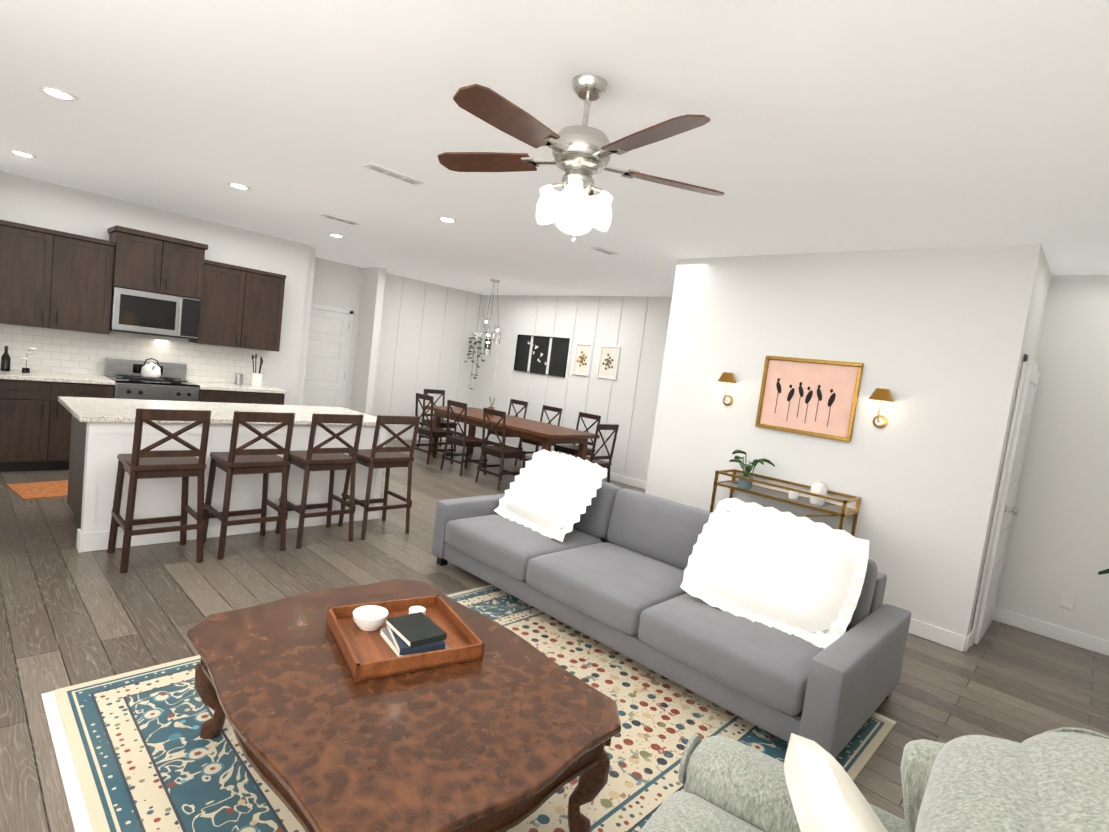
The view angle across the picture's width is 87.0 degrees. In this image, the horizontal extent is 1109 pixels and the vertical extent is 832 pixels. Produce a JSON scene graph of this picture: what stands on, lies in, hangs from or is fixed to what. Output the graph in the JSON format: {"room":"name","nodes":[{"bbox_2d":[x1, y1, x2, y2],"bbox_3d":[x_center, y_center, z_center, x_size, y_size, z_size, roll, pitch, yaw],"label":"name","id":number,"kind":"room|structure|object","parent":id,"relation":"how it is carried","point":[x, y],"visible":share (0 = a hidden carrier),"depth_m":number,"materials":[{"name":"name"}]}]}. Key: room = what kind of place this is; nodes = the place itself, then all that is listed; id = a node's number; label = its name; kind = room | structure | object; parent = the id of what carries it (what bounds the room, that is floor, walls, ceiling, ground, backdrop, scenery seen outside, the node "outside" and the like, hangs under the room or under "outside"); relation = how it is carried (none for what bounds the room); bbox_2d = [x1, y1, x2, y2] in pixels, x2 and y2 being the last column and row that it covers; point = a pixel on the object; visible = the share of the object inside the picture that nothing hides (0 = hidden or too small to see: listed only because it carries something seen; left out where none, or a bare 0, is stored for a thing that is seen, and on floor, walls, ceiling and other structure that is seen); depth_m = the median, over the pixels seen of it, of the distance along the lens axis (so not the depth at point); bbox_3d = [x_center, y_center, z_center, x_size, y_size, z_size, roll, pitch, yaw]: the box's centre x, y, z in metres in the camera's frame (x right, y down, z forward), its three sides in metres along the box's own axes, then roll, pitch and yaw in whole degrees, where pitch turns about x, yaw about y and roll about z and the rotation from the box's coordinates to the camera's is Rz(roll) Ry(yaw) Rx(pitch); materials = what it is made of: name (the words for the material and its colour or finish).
{"room":"living room","nodes":[
{"label":"living room","id":0,"kind":"room"},
{"bbox_2d":[0,171,309,404],"bbox_3d":[-4.537,-0.919,6.704,0.150,2.800,3.180,12,7,43],"label":"wall","id":1,"kind":"structure","parent":0,"point":[38,203],"depth_m":6.69,"materials":[{"name":"paint"}]},
{"bbox_2d":[296,247,315,405],"bbox_3d":[-3.823,-0.966,8.323,1.050,2.800,0.150,12,7,43],"label":"wall","id":2,"kind":"structure","parent":0,"point":[306,321],"depth_m":7.96,"materials":[{"name":"paint"}]},
{"bbox_2d":[350,267,385,415],"bbox_3d":[-3.017,-0.953,9.356,0.500,2.800,0.120,12,7,43],"label":"wall","id":3,"kind":"structure","parent":0,"point":[368,334],"depth_m":9.23,"materials":[{"name":"paint"}]},
{"bbox_2d":[311,257,483,433],"bbox_3d":[-2.834,-0.985,10.018,0.150,2.800,3.970,12,7,43],"label":"wall","id":4,"kind":"structure","parent":0,"point":[337,284],"depth_m":10.20,"materials":[{"name":"paint"}]},
{"bbox_2d":[302,304,353,407],"bbox_3d":[-3.632,-0.649,9.047,0.123,2.100,0.950,12,7,43],"label":"door","id":5,"kind":"structure","parent":4,"relation":"in","point":[327,357],"depth_m":9.12,"materials":[{"name":"white wood"}]},
{"bbox_2d":[386,434,467,439],"bbox_3d":[-2.512,0.372,10.527,0.015,0.110,2.340,12,7,43],"label":"baseboard","id":6,"kind":"structure","parent":4,"relation":"attached to","point":[404,436],"depth_m":10.41,"materials":[{"name":"white wood"}]},
{"bbox_2d":[0,440,1108,831],"bbox_3d":[-1.146,1.099,5.165,10.700,0.100,9.300,12,7,43],"label":"floor","id":7,"kind":"structure","parent":0,"point":[70,614],"depth_m":3.55,"materials":[{"name":"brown wood"}]},
{"bbox_2d":[6,480,67,499],"bbox_3d":[-4.301,0.642,5.272,0.550,0.008,0.850,10,6,35],"label":"floor mat","id":8,"kind":"object","parent":7,"relation":"on","point":[36,490],"visible":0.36,"depth_m":5.05,"materials":[{"name":"orange fabric"}]},
{"bbox_2d":[0,220,285,471],"bbox_3d":[-4.353,-0.701,6.327,0.688,2.475,2.665,12,7,43],"label":"kitchen cabinets","id":9,"kind":"object","parent":7,"relation":"on","point":[68,301],"visible":0.83,"depth_m":6.08,"materials":[{"name":"brown wood"}]},
{"bbox_2d":[107,408,210,572],"bbox_3d":[-2.625,0.443,3.901,0.468,1.044,0.465,12,7,43],"label":"stool","id":10,"kind":"object","parent":7,"relation":"on","point":[146,463],"visible":1,"depth_m":3.80,"materials":[{"name":"brown wood"}]},
{"bbox_2d":[67,416,386,552],"bbox_3d":[-2.680,0.429,4.957,0.950,0.880,2.200,12,7,43],"label":"kitchen island","id":11,"kind":"object","parent":7,"relation":"on","point":[102,432],"depth_m":4.34,"materials":[{"name":"white wood"}]},
{"bbox_2d":[58,396,393,427],"bbox_3d":[-2.630,-0.027,4.926,1.030,0.040,2.280,12,7,43],"label":"island countertop","id":12,"kind":"structure","parent":11,"relation":"on","point":[86,410],"depth_m":4.59,"materials":[{"name":"white stone"}]},
{"bbox_2d":[204,411,294,559],"bbox_3d":[-2.248,0.457,4.300,0.468,1.044,0.465,12,7,43],"label":"stool","id":13,"kind":"object","parent":7,"relation":"on","point":[239,460],"visible":0.98,"depth_m":4.20,"materials":[{"name":"brown wood"}]},
{"bbox_2d":[275,413,363,548],"bbox_3d":[-1.877,0.470,4.693,0.468,1.044,0.465,12,7,43],"label":"stool","id":14,"kind":"object","parent":7,"relation":"on","point":[315,458],"visible":0.92,"depth_m":4.58,"materials":[{"name":"brown wood"}]},
{"bbox_2d":[338,415,419,539],"bbox_3d":[-1.513,0.483,5.078,0.468,1.044,0.465,12,7,43],"label":"stool","id":15,"kind":"object","parent":7,"relation":"on","point":[380,456],"visible":0.94,"depth_m":4.97,"materials":[{"name":"brown wood"}]},
{"bbox_2d":[415,393,453,464],"bbox_3d":[-1.779,0.183,8.627,0.485,0.983,0.488,12,7,43],"label":"dining chair","id":16,"kind":"object","parent":7,"relation":"on","point":[430,430],"visible":0.73,"depth_m":8.48,"materials":[{"name":"brown wood"}]},
{"bbox_2d":[417,389,456,451],"bbox_3d":[-1.922,0.071,9.746,0.488,0.983,0.485,12,7,43],"label":"dining chair","id":17,"kind":"object","parent":7,"relation":"on","point":[443,424],"visible":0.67,"depth_m":9.74,"materials":[{"name":"brown wood"}]},
{"bbox_2d":[440,400,487,476],"bbox_3d":[-1.221,0.297,8.095,0.485,0.983,0.488,12,7,43],"label":"dining chair","id":18,"kind":"object","parent":7,"relation":"on","point":[462,439],"visible":0.94,"depth_m":7.98,"materials":[{"name":"brown wood"}]},
{"bbox_2d":[41,584,896,831],"bbox_3d":[-0.176,1.369,2.724,2.440,0.010,3.130,12,7,43],"label":"rug","id":19,"kind":"object","parent":7,"relation":"on","point":[134,752],"visible":0.48,"depth_m":2.31,"materials":[{"name":"fabric"}]},
{"bbox_2d":[187,579,620,831],"bbox_3d":[-0.607,1.138,2.155,1.510,0.465,1.110,12,7,44],"label":"coffee table","id":20,"kind":"object","parent":19,"relation":"on","point":[510,730],"visible":0.75,"depth_m":1.85,"materials":[{"name":"brown wood"}]},
{"bbox_2d":[327,595,484,681],"bbox_3d":[-0.598,0.843,2.314,0.480,0.090,0.480,4,6,-33],"label":"tray","id":21,"kind":"object","parent":20,"relation":"on","point":[376,640],"visible":1,"depth_m":2.24,"materials":[{"name":"brown wood"}]},
{"bbox_2d":[475,407,526,489],"bbox_3d":[-0.662,0.411,7.563,0.485,0.983,0.488,12,7,43],"label":"dining chair","id":22,"kind":"object","parent":7,"relation":"on","point":[501,450],"visible":0.94,"depth_m":7.44,"materials":[{"name":"brown wood"}]},
{"bbox_2d":[483,399,527,460],"bbox_3d":[-0.802,0.218,9.662,0.485,0.983,0.488,12,7,43],"label":"dining chair","id":23,"kind":"object","parent":7,"relation":"on","point":[519,402],"visible":0.42,"depth_m":9.68,"materials":[{"name":"brown wood"}]},
{"bbox_2d":[425,397,599,456],"bbox_3d":[-0.730,0.274,8.613,2.750,1.061,1.000,12,7,43],"label":"dining table","id":24,"kind":"object","parent":7,"relation":"on","point":[546,435],"visible":0.73,"depth_m":8.09,"materials":[{"name":"brown wood"}]},
{"bbox_2d":[514,405,561,465],"bbox_3d":[-0.243,0.332,9.129,0.485,0.983,0.488,12,7,43],"label":"dining chair","id":25,"kind":"object","parent":7,"relation":"on","point":[545,408],"visible":0.52,"depth_m":9.13,"materials":[{"name":"brown wood"}]},
{"bbox_2d":[555,412,600,456],"bbox_3d":[0.316,0.446,8.597,0.485,0.983,0.488,12,7,43],"label":"dining chair","id":26,"kind":"object","parent":7,"relation":"on","point":[572,449],"visible":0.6,"depth_m":8.60,"materials":[{"name":"brown wood"}]},
{"bbox_2d":[575,424,618,482],"bbox_3d":[0.451,0.557,7.486,0.488,0.983,0.485,12,7,43],"label":"dining chair","id":27,"kind":"object","parent":7,"relation":"on","point":[593,458],"visible":0.6,"depth_m":7.37,"materials":[{"name":"brown wood"}]},
{"bbox_2d":[431,449,910,757],"bbox_3d":[0.549,0.887,3.858,2.950,0.954,1.200,12,7,43],"label":"sofa","id":28,"kind":"object","parent":7,"relation":"on","point":[779,624],"visible":1,"depth_m":3.23,"materials":[{"name":"grey fabric"}]},
{"bbox_2d":[710,469,860,535],"bbox_3d":[1.821,0.994,4.799,1.060,0.900,0.350,12,7,43],"label":"console table","id":29,"kind":"object","parent":7,"relation":"on","point":[843,511],"visible":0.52,"depth_m":4.67,"materials":[{"name":"gold metal"}]},
{"bbox_2d":[729,450,774,488],"bbox_3d":[1.617,0.450,4.919,0.368,0.310,0.401,12,7,43],"label":"potted plant","id":30,"kind":"object","parent":29,"relation":"on","point":[746,484],"visible":0.98,"depth_m":4.89,"materials":[{"name":"green plant"}]},
{"bbox_2d":[788,490,798,499],"bbox_3d":[1.919,0.629,4.691,0.080,0.070,0.078,12,7,43],"label":"jar","id":31,"kind":"object","parent":29,"relation":"on","point":[792,495],"depth_m":4.66,"materials":[{"name":"white ceramic"}]},
{"bbox_2d":[809,481,827,505],"bbox_3d":[2.069,0.601,4.578,0.118,0.180,0.118,10,6,31],"label":"jar","id":32,"kind":"object","parent":29,"relation":"on","point":[819,487],"depth_m":4.54,"materials":[{"name":"white ceramic"}]},
{"bbox_2d":[639,727,1108,831],"bbox_3d":[0.632,1.107,1.219,1.065,0.977,1.000,10,6,35],"label":"armchair","id":33,"kind":"object","parent":7,"relation":"on","point":[1055,780],"visible":1,"depth_m":1.27,"materials":[{"name":"grey fabric"}]},
{"bbox_3d":[2.049,1.307,1.889,0.440,0.820,1.180,12,7,43],"label":"side table","id":34,"kind":"object","parent":7,"relation":"on","visible":0},
{"bbox_2d":[1098,569,1108,574],"bbox_3d":[2.367,0.666,2.147,0.547,0.479,0.561,12,7,43],"label":"potted plant","id":35,"kind":"object","parent":34,"relation":"on","point":[1106,571],"visible":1,"depth_m":2.38,"materials":[{"name":"green plant"}]},
{"bbox_2d":[0,0,1108,296],"bbox_3d":[-0.789,-1.769,4.924,10.700,0.100,9.300,12,7,43],"label":"ceiling","id":36,"kind":"structure","parent":0,"point":[866,124],"depth_m":2.88,"materials":[{"name":"white paint"}]},
{"bbox_2d":[8,149,36,157],"bbox_3d":[-4.366,-2.149,4.795,0.180,0.008,0.180,12,7,43],"label":"recessed light","id":37,"kind":"object","parent":36,"relation":"in","point":[21,153],"visible":0.96,"depth_m":4.78,"materials":[{"name":"beige"}]},
{"bbox_2d":[37,85,77,101],"bbox_3d":[-2.826,-1.833,3.328,0.180,0.008,0.180,12,7,43],"label":"recessed light","id":38,"kind":"object","parent":36,"relation":"in","point":[57,93],"visible":1,"depth_m":3.31,"materials":[{"name":"beige"}]},
{"bbox_2d":[227,182,250,189],"bbox_3d":[-2.685,-1.954,4.975,0.180,0.008,0.180,12,7,43],"label":"recessed light","id":39,"kind":"object","parent":36,"relation":"in","point":[238,186],"visible":1,"depth_m":4.96,"materials":[{"name":"beige"}]},
{"bbox_2d":[328,233,343,237],"bbox_3d":[-2.526,-2.084,6.756,0.180,0.008,0.180,12,7,43],"label":"recessed light","id":40,"kind":"object","parent":36,"relation":"in","point":[336,235],"visible":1,"depth_m":6.73,"materials":[{"name":"beige"}]},
{"bbox_2d":[320,214,360,224],"bbox_3d":[-2.127,-1.954,5.824,0.140,0.013,0.360,12,7,43],"label":"ceiling vent","id":41,"kind":"object","parent":36,"relation":"in","point":[339,219],"visible":0.98,"depth_m":5.80,"materials":[{"name":"white metal"}]},
{"bbox_2d":[363,163,424,185],"bbox_3d":[-1.115,-1.680,4.073,0.120,0.013,0.420,12,7,43],"label":"ceiling vent","id":42,"kind":"object","parent":36,"relation":"in","point":[391,173],"visible":1,"depth_m":4.05,"materials":[{"name":"white metal"}]},
{"bbox_2d":[437,217,456,222],"bbox_3d":[-0.964,-1.763,5.254,0.180,0.008,0.180,12,7,43],"label":"recessed light","id":43,"kind":"object","parent":36,"relation":"in","point":[448,219],"visible":0.98,"depth_m":5.24,"materials":[{"name":"beige"}]},
{"bbox_2d":[464,299,484,388],"bbox_3d":[-1.431,-1.376,10.765,0.323,1.804,0.328,12,7,43],"label":"hanging plant","id":44,"kind":"object","parent":36,"relation":"hanging from","point":[476,336],"visible":0.98,"depth_m":10.72,"materials":[{"name":"green plant"}]},
{"bbox_2d":[481,279,501,355],"bbox_3d":[-0.972,-1.491,8.873,0.340,1.149,0.310,12,7,43],"label":"dining pendant light","id":45,"kind":"object","parent":36,"relation":"hanging from","point":[487,333],"visible":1,"depth_m":8.83,"materials":[{"name":"glass"}]},
{"bbox_2d":[438,74,723,241],"bbox_3d":[0.093,-1.066,2.427,1.300,0.657,1.283,12,7,43],"label":"fan","id":46,"kind":"object","parent":36,"relation":"hanging from","point":[583,152],"visible":1,"depth_m":2.37,"materials":[{"name":"brown wood"}]},
{"bbox_2d":[590,246,617,254],"bbox_3d":[0.486,-1.621,5.737,0.120,0.013,0.300,12,7,43],"label":"ceiling vent","id":47,"kind":"object","parent":36,"relation":"in","point":[603,250],"visible":1,"depth_m":5.72,"materials":[{"name":"white metal"}]},
{"bbox_2d":[472,295,670,481],"bbox_3d":[0.552,-0.514,9.430,5.940,2.800,0.150,12,7,43],"label":"wall","id":48,"kind":"structure","parent":0,"point":[649,372],"depth_m":9.29,"materials":[{"name":"paint"}]},
{"bbox_2d":[514,334,569,376],"bbox_3d":[-0.243,-1.050,10.063,1.244,0.644,0.041,12,7,43],"label":"art","id":49,"kind":"object","parent":48,"relation":"attached to","point":[558,355],"visible":1,"depth_m":10.05,"materials":[{"name":"black paper"}]},
{"bbox_2d":[475,436,645,488],"bbox_3d":[0.340,0.816,9.471,5.670,0.110,0.015,12,7,43],"label":"baseboard","id":50,"kind":"structure","parent":48,"relation":"attached to","point":[615,477],"depth_m":8.81,"materials":[{"name":"white wood"}]},
{"bbox_2d":[572,343,592,375],"bbox_3d":[0.450,-0.910,9.414,0.350,0.510,0.025,12,7,43],"label":"framed artwork","id":51,"kind":"object","parent":48,"relation":"attached to","point":[582,358],"visible":1,"depth_m":9.42,"materials":[{"name":"beige paper"}]},
{"bbox_2d":[597,345,620,379],"bbox_3d":[0.836,-0.831,9.046,0.380,0.510,0.025,12,7,43],"label":"framed artwork","id":52,"kind":"object","parent":48,"relation":"attached to","point":[605,362],"visible":0.94,"depth_m":9.06,"materials":[{"name":"beige paper"}]},
{"bbox_2d":[645,243,1042,647],"bbox_3d":[2.074,0.052,4.943,2.770,2.800,0.150,12,7,43],"label":"wall","id":53,"kind":"structure","parent":0,"point":[933,340],"depth_m":4.45,"materials":[{"name":"paint"}]},
{"bbox_2d":[718,372,736,405],"bbox_3d":[1.540,-0.241,5.249,0.170,0.298,0.170,12,7,43],"label":"sconce","id":54,"kind":"object","parent":53,"relation":"attached to","point":[726,377],"visible":1,"depth_m":5.21,"materials":[{"name":"gold metal"}]},
{"bbox_2d":[755,355,863,441],"bbox_3d":[2.076,-0.159,4.819,0.780,0.620,0.030,12,7,43],"label":"framed picture","id":55,"kind":"object","parent":53,"relation":"attached to","point":[814,397],"visible":1,"depth_m":4.80,"materials":[{"name":"pink paper"}]},
{"bbox_2d":[869,388,893,427],"bbox_3d":[2.442,-0.057,4.389,0.170,0.298,0.170,12,7,43],"label":"sconce","id":56,"kind":"object","parent":53,"relation":"attached to","point":[880,394],"visible":1,"depth_m":4.37,"materials":[{"name":"gold metal"}]},
{"bbox_2d":[908,618,970,651],"bbox_3d":[1.858,1.382,4.989,2.785,0.110,0.015,12,7,43],"label":"baseboard","id":57,"kind":"structure","parent":53,"relation":"attached to","point":[950,639],"depth_m":4.15,"materials":[{"name":"white wood"}]},
{"bbox_2d":[970,250,1051,630],"bbox_3d":[3.384,0.260,4.420,0.120,2.800,0.900,12,7,43],"label":"wall","id":58,"kind":"structure","parent":0,"point":[1041,293],"depth_m":4.18,"materials":[{"name":"paint"}]},
{"bbox_2d":[971,353,1039,645],"bbox_3d":[3.430,0.624,4.364,0.123,2.100,0.850,12,7,43],"label":"hall door","id":59,"kind":"structure","parent":58,"relation":"in","point":[1005,510],"depth_m":4.17,"materials":[{"name":"white wood"}]},
{"bbox_2d":[995,275,1108,640],"bbox_3d":[4.192,0.364,4.375,1.370,2.800,0.150,12,7,43],"label":"wall","id":60,"kind":"structure","parent":0,"point":[1058,542],"depth_m":4.50,"materials":[{"name":"paint"}]},
{"bbox_2d":[992,607,1108,655],"bbox_3d":[3.948,1.688,4.447,1.070,0.110,0.015,12,7,43],"label":"baseboard","id":61,"kind":"structure","parent":60,"relation":"attached to","point":[1098,645],"depth_m":4.52,"materials":[{"name":"white wood"}]},
{"bbox_2d":[1059,592,1074,609],"bbox_3d":[3.927,1.415,4.476,0.075,0.118,0.010,12,7,43],"label":"outlet","id":62,"kind":"object","parent":60,"relation":"attached to","point":[1067,600],"visible":1,"depth_m":4.47,"materials":[{"name":"plastic"}]}
]}

